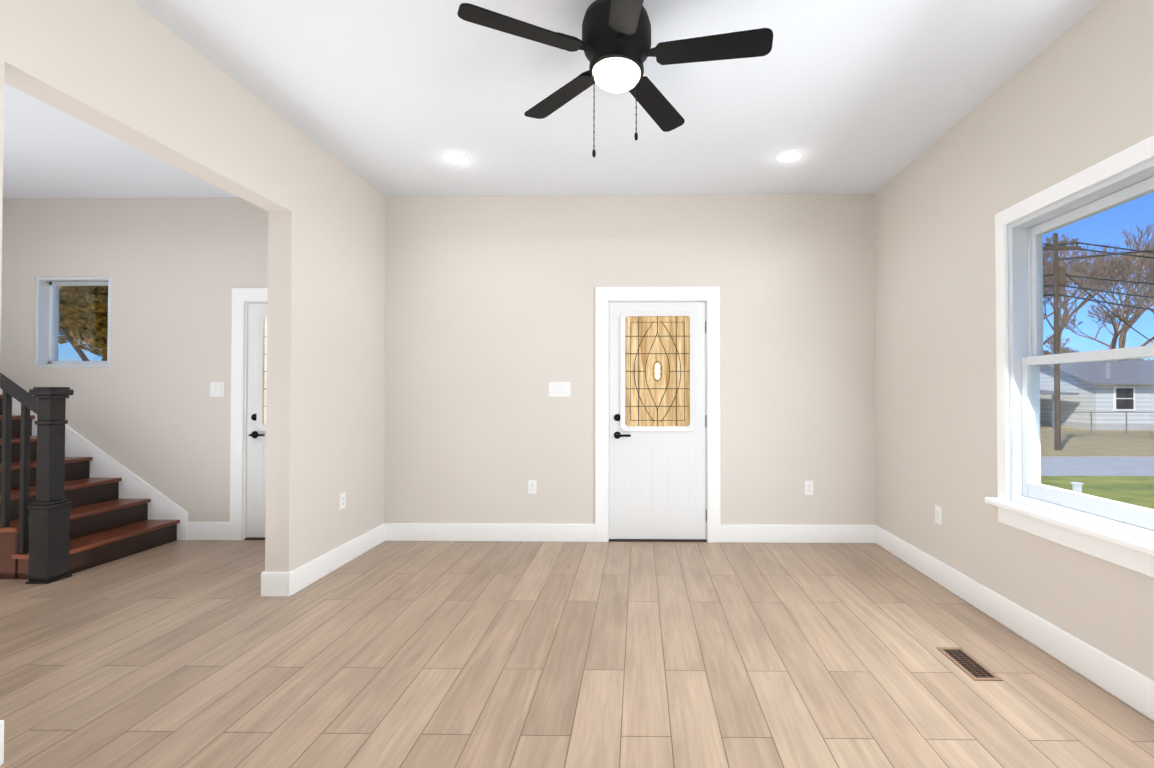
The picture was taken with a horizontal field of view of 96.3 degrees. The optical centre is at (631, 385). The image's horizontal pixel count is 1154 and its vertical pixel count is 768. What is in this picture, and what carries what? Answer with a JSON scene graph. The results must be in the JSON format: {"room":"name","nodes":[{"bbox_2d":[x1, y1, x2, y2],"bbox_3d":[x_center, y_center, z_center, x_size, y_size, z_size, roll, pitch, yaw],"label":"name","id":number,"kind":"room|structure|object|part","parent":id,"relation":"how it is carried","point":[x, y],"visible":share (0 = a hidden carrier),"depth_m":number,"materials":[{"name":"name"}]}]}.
{"room":"empty living room","nodes":[
{"label":"empty living room","id":0,"kind":"room"},
{"bbox_2d":[0,0,385,571],"bbox_3d":[-2.224,-0.187,1.829,0.150,2.950,5.150,0,-1,1],"label":"wall","id":1,"kind":"structure","parent":0,"point":[325,413],"depth_m":3.21,"materials":[{"name":"paint"}]},
{"bbox_2d":[0,720,3,765],"bbox_3d":[-2.161,1.196,0.493,0.016,0.150,2.516,0,-1,1],"label":"baseboard","id":2,"kind":"structure","parent":1,"relation":"attached to","point":[1,742],"depth_m":1.74,"materials":[{"name":"white wood"}]},
{"bbox_2d":[261,572,287,596],"bbox_3d":[-2.211,1.230,3.188,0.166,0.150,0.016,0,-1,1],"label":"baseboard","id":3,"kind":"structure","parent":1,"relation":"attached to","point":[273,584],"depth_m":3.18,"materials":[{"name":"white wood"}]},
{"bbox_2d":[287,524,384,596],"bbox_3d":[-2.111,1.238,3.773,0.016,0.150,1.190,0,-1,1],"label":"baseboard","id":4,"kind":"structure","parent":1,"relation":"attached to","point":[301,577],"depth_m":3.62,"materials":[{"name":"white wood"}]},
{"bbox_2d":[339,492,345,509],"bbox_3d":[-2.115,0.843,3.769,0.008,0.118,0.072,0,-1,1],"label":"electrical outlet","id":5,"kind":"object","parent":1,"relation":"attached to","point":[342,500],"visible":1,"depth_m":3.76,"materials":[{"name":"white plastic"}]},
{"bbox_2d":[0,194,875,524],"bbox_3d":[-1.968,-0.154,4.475,8.360,2.950,0.150,0,-1,1],"label":"wall","id":6,"kind":"structure","parent":0,"point":[489,318],"depth_m":4.39,"materials":[{"name":"paint"}]},
{"bbox_2d":[34,276,110,366],"bbox_3d":[-4.833,-0.553,4.529,0.670,0.790,0.158,0,-1,1],"label":"window","id":7,"kind":"structure","parent":6,"relation":"in","point":[47,308],"depth_m":4.52,"materials":[{"name":"white plastic"}]},
{"bbox_3d":[-4.833,-0.553,4.548,0.610,0.730,0.006,0,-1,1],"label":"glass","id":8,"kind":"part","parent":7,"relation":"part of","materials":[{"name":"clear glass"}]},
{"bbox_2d":[187,522,229,539],"bbox_3d":[-3.647,1.246,4.400,0.445,0.150,0.016,0,-1,1],"label":"baseboard","id":9,"kind":"structure","parent":6,"relation":"attached to","point":[208,530],"depth_m":4.39,"materials":[{"name":"white wood"}]},
{"bbox_2d":[210,382,223,396],"bbox_3d":[-3.559,0.031,4.418,0.120,0.125,0.008,0,-1,1],"label":"light switch","id":10,"kind":"object","parent":6,"relation":"attached to","point":[216,389],"visible":1,"depth_m":4.42,"materials":[{"name":"white plastic"}]},
{"bbox_2d":[229,288,267,540],"bbox_3d":[-2.899,0.241,4.472,1.056,2.160,0.170,0,-1,1],"label":"door frame","id":11,"kind":"structure","parent":6,"relation":"attached to","point":[240,296],"depth_m":4.40,"materials":[{"name":"white wood"}]},
{"bbox_2d":[244,537,264,539],"bbox_3d":[-2.898,1.315,4.471,0.830,0.012,0.142,0,-1,1],"label":"sill","id":12,"kind":"structure","parent":6,"relation":"attached to","point":[252,538],"depth_m":4.41,"materials":[{"name":"brown"}]},
{"bbox_2d":[246,303,266,537],"bbox_3d":[-2.889,0.295,4.419,0.844,2.020,0.102,0,-1,1],"label":"door","id":13,"kind":"structure","parent":6,"relation":"in","point":[256,424],"depth_m":4.43,"materials":[{"name":"white wood"}]},
{"bbox_3d":[-3.200,0.346,4.401,0.146,0.211,0.058,0,-1,1],"label":"handle","id":14,"kind":"part","parent":13,"relation":"part of","materials":[{"name":"black metal"}]},
{"bbox_3d":[-2.899,-0.124,4.424,0.634,1.024,0.024,0,-1,1],"label":"lite frame","id":15,"kind":"part","parent":13,"relation":"part of","materials":[{"name":"white"}]},
{"bbox_3d":[-2.899,-0.124,4.450,0.554,0.944,0.012,0,-1,1],"label":"glass","id":16,"kind":"part","parent":13,"relation":"part of","materials":[{"name":"white glass"}]},
{"bbox_2d":[383,523,594,541],"bbox_3d":[-1.205,1.245,4.362,1.810,0.150,0.016,0,-1,1],"label":"baseboard","id":17,"kind":"structure","parent":6,"relation":"attached to","point":[489,532],"depth_m":4.36,"materials":[{"name":"white wood"}]},
{"bbox_2d":[528,480,536,493],"bbox_3d":[-0.840,0.860,4.366,0.072,0.118,0.008,0,-1,1],"label":"electrical outlet","id":18,"kind":"object","parent":6,"relation":"attached to","point":[532,486],"visible":1,"depth_m":4.36,"materials":[{"name":"white plastic"}]},
{"bbox_2d":[549,382,569,396],"bbox_3d":[-0.610,0.030,4.373,0.185,0.125,0.008,0,-1,1],"label":"light switch","id":19,"kind":"object","parent":6,"relation":"attached to","point":[559,389],"visible":1,"depth_m":4.37,"materials":[{"name":"white plastic"}]},
{"bbox_2d":[609,539,706,541],"bbox_3d":[0.226,1.315,4.423,0.830,0.012,0.142,0,-1,1],"label":"sill","id":20,"kind":"structure","parent":6,"relation":"attached to","point":[661,540],"depth_m":4.36,"materials":[{"name":"brown"}]},
{"bbox_2d":[595,287,720,542],"bbox_3d":[0.226,0.241,4.424,1.056,2.160,0.170,0,-1,1],"label":"door frame","id":21,"kind":"structure","parent":6,"relation":"attached to","point":[604,295],"depth_m":4.35,"materials":[{"name":"white wood"}]},
{"bbox_2d":[609,302,706,538],"bbox_3d":[0.236,0.294,4.394,0.844,2.020,0.058,0,-1,1],"label":"door","id":22,"kind":"structure","parent":6,"relation":"in","point":[656,517],"depth_m":4.37,"materials":[{"name":"white wood"}]},
{"bbox_2d":[652,445,652,495],"bbox_3d":[0.070,0.785,4.381,0.225,0.560,0.013,0,-1,1],"label":"groove","id":23,"kind":"object","parent":22,"relation":"attached to","point":[652,470],"visible":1,"depth_m":4.36,"materials":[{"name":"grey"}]},
{"bbox_2d":[614,311,694,505],"bbox_3d":[0.197,0.206,4.363,0.690,1.686,0.082,0,-1,1],"label":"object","id":24,"kind":"structure","parent":22,"relation":"attached to","point":[673,322],"depth_m":4.39,"materials":[{"name":"white"}]},
{"bbox_3d":[-0.075,0.345,4.354,0.146,0.211,0.058,0,-1,1],"label":"handle","id":25,"kind":"part","parent":24,"relation":"part of","materials":[{"name":"black metal"}]},
{"bbox_3d":[0.225,-0.125,4.376,0.634,1.024,0.024,0,-1,1],"label":"lite frame","id":26,"kind":"part","parent":24,"relation":"part of","materials":[{"name":"white"}]},
{"bbox_3d":[0.226,-0.124,4.402,0.554,0.944,0.012,0,-1,1],"label":"glass","id":27,"kind":"part","parent":24,"relation":"part of","materials":[{"name":"beige glass"}]},
{"bbox_2d":[655,363,659,378],"bbox_3d":[0.226,-0.125,4.393,0.047,0.137,0.004,0,-1,1],"label":"glass pane","id":28,"kind":"object","parent":22,"relation":"attached to","point":[657,371],"depth_m":4.39,"materials":[{"name":"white glass"}]},
{"bbox_2d":[625,316,689,425],"bbox_3d":[0.226,-0.125,4.393,0.550,0.940,0.006,0,-1,1],"label":"lead","id":29,"kind":"object","parent":22,"relation":"attached to","point":[638,388],"visible":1,"depth_m":4.39,"materials":[{"name":"brown metal"}]},
{"bbox_3d":[0.645,0.300,4.367,0.024,1.704,0.018,0,-1,1],"label":"main door hinges","id":30,"kind":"part","parent":22,"relation":"part of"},
{"bbox_2d":[721,524,875,542],"bbox_3d":[1.405,1.245,4.323,1.310,0.150,0.016,0,-1,1],"label":"baseboard","id":31,"kind":"structure","parent":6,"relation":"attached to","point":[738,533],"depth_m":4.32,"materials":[{"name":"white wood"}]},
{"bbox_2d":[805,481,812,494],"bbox_3d":[1.500,0.860,4.330,0.072,0.118,0.008,0,-1,1],"label":"electrical outlet","id":32,"kind":"object","parent":6,"relation":"attached to","point":[808,487],"visible":1,"depth_m":4.33,"materials":[{"name":"white plastic"}]},
{"bbox_2d":[3,0,1101,198],"bbox_3d":[-2.009,-1.722,1.845,8.360,0.120,5.450,0,-1,1],"label":"ceiling","id":33,"kind":"structure","parent":0,"point":[394,97],"depth_m":2.93,"materials":[{"name":"paint"}]},
{"bbox_2d":[445,153,469,163],"bbox_3d":[-1.250,-1.636,3.707,0.176,0.004,0.176,0,-1,1],"label":"recessed light","id":34,"kind":"object","parent":33,"relation":"in","point":[456,158],"visible":1,"depth_m":3.70,"materials":[{"name":"white"}]},
{"bbox_2d":[457,0,772,157],"bbox_3d":[-0.037,-1.314,2.199,1.252,0.684,1.252,0,-1,1],"label":"fan","id":35,"kind":"object","parent":33,"relation":"hanging from","point":[614,43],"visible":1,"depth_m":2.14,"materials":[{"name":"black metal"}]},
{"bbox_3d":[-0.063,-1.519,2.228,0.300,0.274,0.300,0,-1,1],"label":"motor","id":36,"kind":"part","parent":35,"relation":"part of","materials":[{"name":"black metal"}]},
{"bbox_2d":[776,151,801,161],"bbox_3d":[1.129,-1.637,3.671,0.176,0.004,0.176,0,-1,1],"label":"recessed light","id":37,"kind":"object","parent":33,"relation":"in","point":[788,156],"visible":1,"depth_m":3.67,"materials":[{"name":"white plastic"}]},
{"bbox_2d":[0,540,1153,767],"bbox_3d":[-2.009,1.348,1.806,8.360,0.120,5.450,0,-1,1],"label":"floor","id":38,"kind":"structure","parent":0,"point":[482,654],"depth_m":2.36,"materials":[{"name":"brown wood"}]},
{"bbox_2d":[0,372,187,583],"bbox_3d":[-4.902,-0.022,3.927,2.200,2.674,1.019,0,-1,1],"label":"staircase","id":39,"kind":"structure","parent":38,"relation":"on","point":[72,501],"depth_m":3.66,"materials":[{"name":"brown"}]},
{"bbox_3d":[-4.905,-0.117,3.494,1.880,2.496,0.092,0,-1,1],"label":"handrail","id":40,"kind":"part","parent":39,"relation":"part of","materials":[{"name":"black wood"}]},
{"bbox_2d":[936,647,1002,680],"bbox_3d":[1.571,1.293,2.397,0.125,0.004,0.290,0,-1,1],"label":"floor vent","id":41,"kind":"object","parent":38,"relation":"in","point":[970,665],"visible":1,"depth_m":2.38,"materials":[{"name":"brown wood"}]},
{"bbox_2d":[944,649,994,677],"bbox_3d":[1.571,1.293,2.397,0.085,0.003,0.250,0,-1,1],"label":"grille","id":42,"kind":"object","parent":41,"relation":"attached to","point":[973,667],"depth_m":2.39,"materials":[{"name":"brown metal"}]},
{"bbox_2d":[874,0,1153,680],"bbox_3d":[2.112,-0.174,2.813,0.150,2.950,3.050,0,-1,1],"label":"wall","id":43,"kind":"structure","parent":0,"point":[939,203],"depth_m":2.99,"materials":[{"name":"paint"}]},
{"bbox_2d":[935,505,941,524],"bbox_3d":[2.042,0.858,3.416,0.008,0.118,0.072,0,-1,1],"label":"electrical outlet","id":44,"kind":"object","parent":43,"relation":"attached to","point":[938,514],"visible":1,"depth_m":3.41,"materials":[{"name":"white plastic"}]},
{"bbox_2d":[985,497,1153,556],"bbox_3d":[2.016,0.628,2.024,0.107,0.034,1.704,0,-1,1],"label":"window sill","id":45,"kind":"structure","parent":43,"relation":"attached to","point":[1130,542],"depth_m":2.27,"materials":[{"name":"white wood"}]},
{"bbox_2d":[995,135,1153,542],"bbox_3d":[2.086,-0.175,2.033,0.167,1.572,1.614,0,-1,1],"label":"window","id":46,"kind":"structure","parent":43,"relation":"in","point":[1019,292],"depth_m":2.61,"materials":[{"name":"white plastic"}]},
{"bbox_3d":[2.090,0.206,2.028,0.040,0.735,1.416,0,-1,1],"label":"main window sash","id":47,"kind":"part","parent":46,"relation":"part of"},
{"bbox_3d":[2.140,-0.485,2.036,0.040,0.735,1.416,0,-1,1],"label":"main window sash","id":48,"kind":"part","parent":46,"relation":"part of","materials":[{"name":"white plastic"}]},
{"bbox_3d":[2.090,0.191,2.028,0.006,0.624,1.348,0,-1,1],"label":"sash glass","id":49,"kind":"part","parent":46,"relation":"part of","materials":[{"name":"clear glass"}]},
{"bbox_3d":[2.140,-0.482,2.036,0.006,0.649,1.348,0,-1,1],"label":"sash glass","id":50,"kind":"part","parent":46,"relation":"part of","materials":[{"name":"clear glass"}]},
{"bbox_2d":[998,507,1153,577],"bbox_3d":[2.015,0.692,2.023,0.020,0.095,1.614,0,-1,1],"label":"trim","id":51,"kind":"structure","parent":43,"relation":"attached to","point":[1136,561],"depth_m":2.29,"materials":[{"name":"white wood"}]},
{"bbox_3d":[2.071,-0.208,0.163,0.150,2.950,2.250,0,-1,1],"label":"wall","id":52,"kind":"structure","parent":0,"visible":0},
{"bbox_2d":[875,525,1153,720],"bbox_3d":[2.013,1.212,1.738,0.016,0.150,5.134,0,-1,1],"label":"baseboard","id":53,"kind":"structure","parent":52,"relation":"attached to","point":[1131,687],"depth_m":2.54,"materials":[{"name":"white wood"}]},
{"label":"outside","id":54,"kind":"structure","parent":0,"visible":0},
{"bbox_2d":[1040,425,1153,456],"bbox_3d":[15.751,2.990,53.550,120.000,0.300,72.200,0,-1,1],"label":"lawn","id":55,"kind":"structure","parent":54,"point":[1112,444],"depth_m":21.72,"materials":[{"name":"beige plant"}]},
{"bbox_2d":[58,286,107,360],"bbox_3d":[-17.007,-2.789,18.305,14.953,10.382,16.125,0,-1,1],"label":"autumn trees","id":56,"kind":"object","parent":55,"relation":"on","point":[91,312],"depth_m":10.91,"materials":[{"name":"brown plant"}]},
{"bbox_2d":[1052,395,1053,428],"bbox_3d":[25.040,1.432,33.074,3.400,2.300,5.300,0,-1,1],"label":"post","id":57,"kind":"object","parent":55,"relation":"on","point":[1052,413],"depth_m":30.49,"materials":[{"name":"blue"}]},
{"bbox_2d":[1040,412,1153,433],"bbox_3d":[31.143,1.925,26.624,21.652,1.150,0.060,0,-1,1],"label":"fence","id":58,"kind":"object","parent":55,"relation":"on","point":[1101,412],"depth_m":26.71,"materials":[{"name":"grey"}]},
{"bbox_2d":[1040,420,1153,429],"bbox_3d":[34.092,2.407,33.124,14.740,0.350,7.540,0,-1,1],"label":"foundation","id":59,"kind":"object","parent":55,"relation":"on","point":[1122,426],"depth_m":29.46,"materials":[{"name":"grey concrete"}]},
{"bbox_2d":[1040,365,1153,423],"bbox_3d":[34.092,0.357,33.150,14.700,3.750,7.500,0,-1,1],"label":"house","id":60,"kind":"structure","parent":59,"relation":"on","point":[1110,418],"depth_m":29.86,"materials":[{"name":"white"}]},
{"bbox_2d":[1040,360,1153,394],"bbox_3d":[32.468,-0.527,33.186,18.850,2.220,8.400,0,-1,1],"label":"roof","id":61,"kind":"structure","parent":60,"relation":"on","point":[1124,365],"depth_m":30.98,"materials":[{"name":"grey"}]},
{"bbox_2d":[1116,388,1133,408],"bbox_3d":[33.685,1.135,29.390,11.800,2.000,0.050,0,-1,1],"label":"glazing","id":62,"kind":"object","parent":60,"relation":"attached to","point":[1120,405],"depth_m":29.45,"materials":[{"name":"grey glass"}]},
{"bbox_2d":[1114,387,1135,410],"bbox_3d":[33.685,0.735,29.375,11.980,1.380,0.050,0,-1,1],"label":"window","id":63,"kind":"structure","parent":60,"relation":"attached to","point":[1133,398],"depth_m":29.43,"materials":[{"name":"white"}]},
{"bbox_2d":[1042,223,1153,359],"bbox_3d":[33.969,-7.092,51.788,46.036,19.841,36.813,0,-1,1],"label":"tree","id":64,"kind":"object","parent":55,"relation":"on","point":[1112,268],"depth_m":42.16,"materials":[{"name":"brown plant"}]},
{"bbox_2d":[1042,233,1153,449],"bbox_3d":[17.653,-3.152,15.690,85.065,11.030,28.054,0,-1,1],"label":"pole","id":65,"kind":"object","parent":55,"relation":"on","point":[1057,418],"depth_m":19.29,"materials":[{"name":"black wood"}]},
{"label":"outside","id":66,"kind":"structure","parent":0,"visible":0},
{"bbox_2d":[1041,476,1153,509],"bbox_3d":[14.920,2.302,-1.039,120.000,0.300,28.600,0,-1,1],"label":"lawn","id":67,"kind":"structure","parent":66,"point":[1119,485],"depth_m":11.81,"materials":[{"name":"green plant"}]},
{"bbox_2d":[1070,482,1083,492],"bbox_3d":[8.433,2.058,9.715,0.140,0.460,0.140,0,-1,1],"label":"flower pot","id":68,"kind":"object","parent":67,"relation":"on","point":[1076,489],"depth_m":9.67,"materials":[{"name":"white"}]},
{"bbox_2d":[1041,457,1153,475],"bbox_3d":[15.170,2.519,15.357,120.000,0.280,4.200,0,-1,1],"label":"road","id":69,"kind":"structure","parent":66,"point":[1078,468],"depth_m":15.13,"materials":[{"name":"grey asphalt"}]}
]}

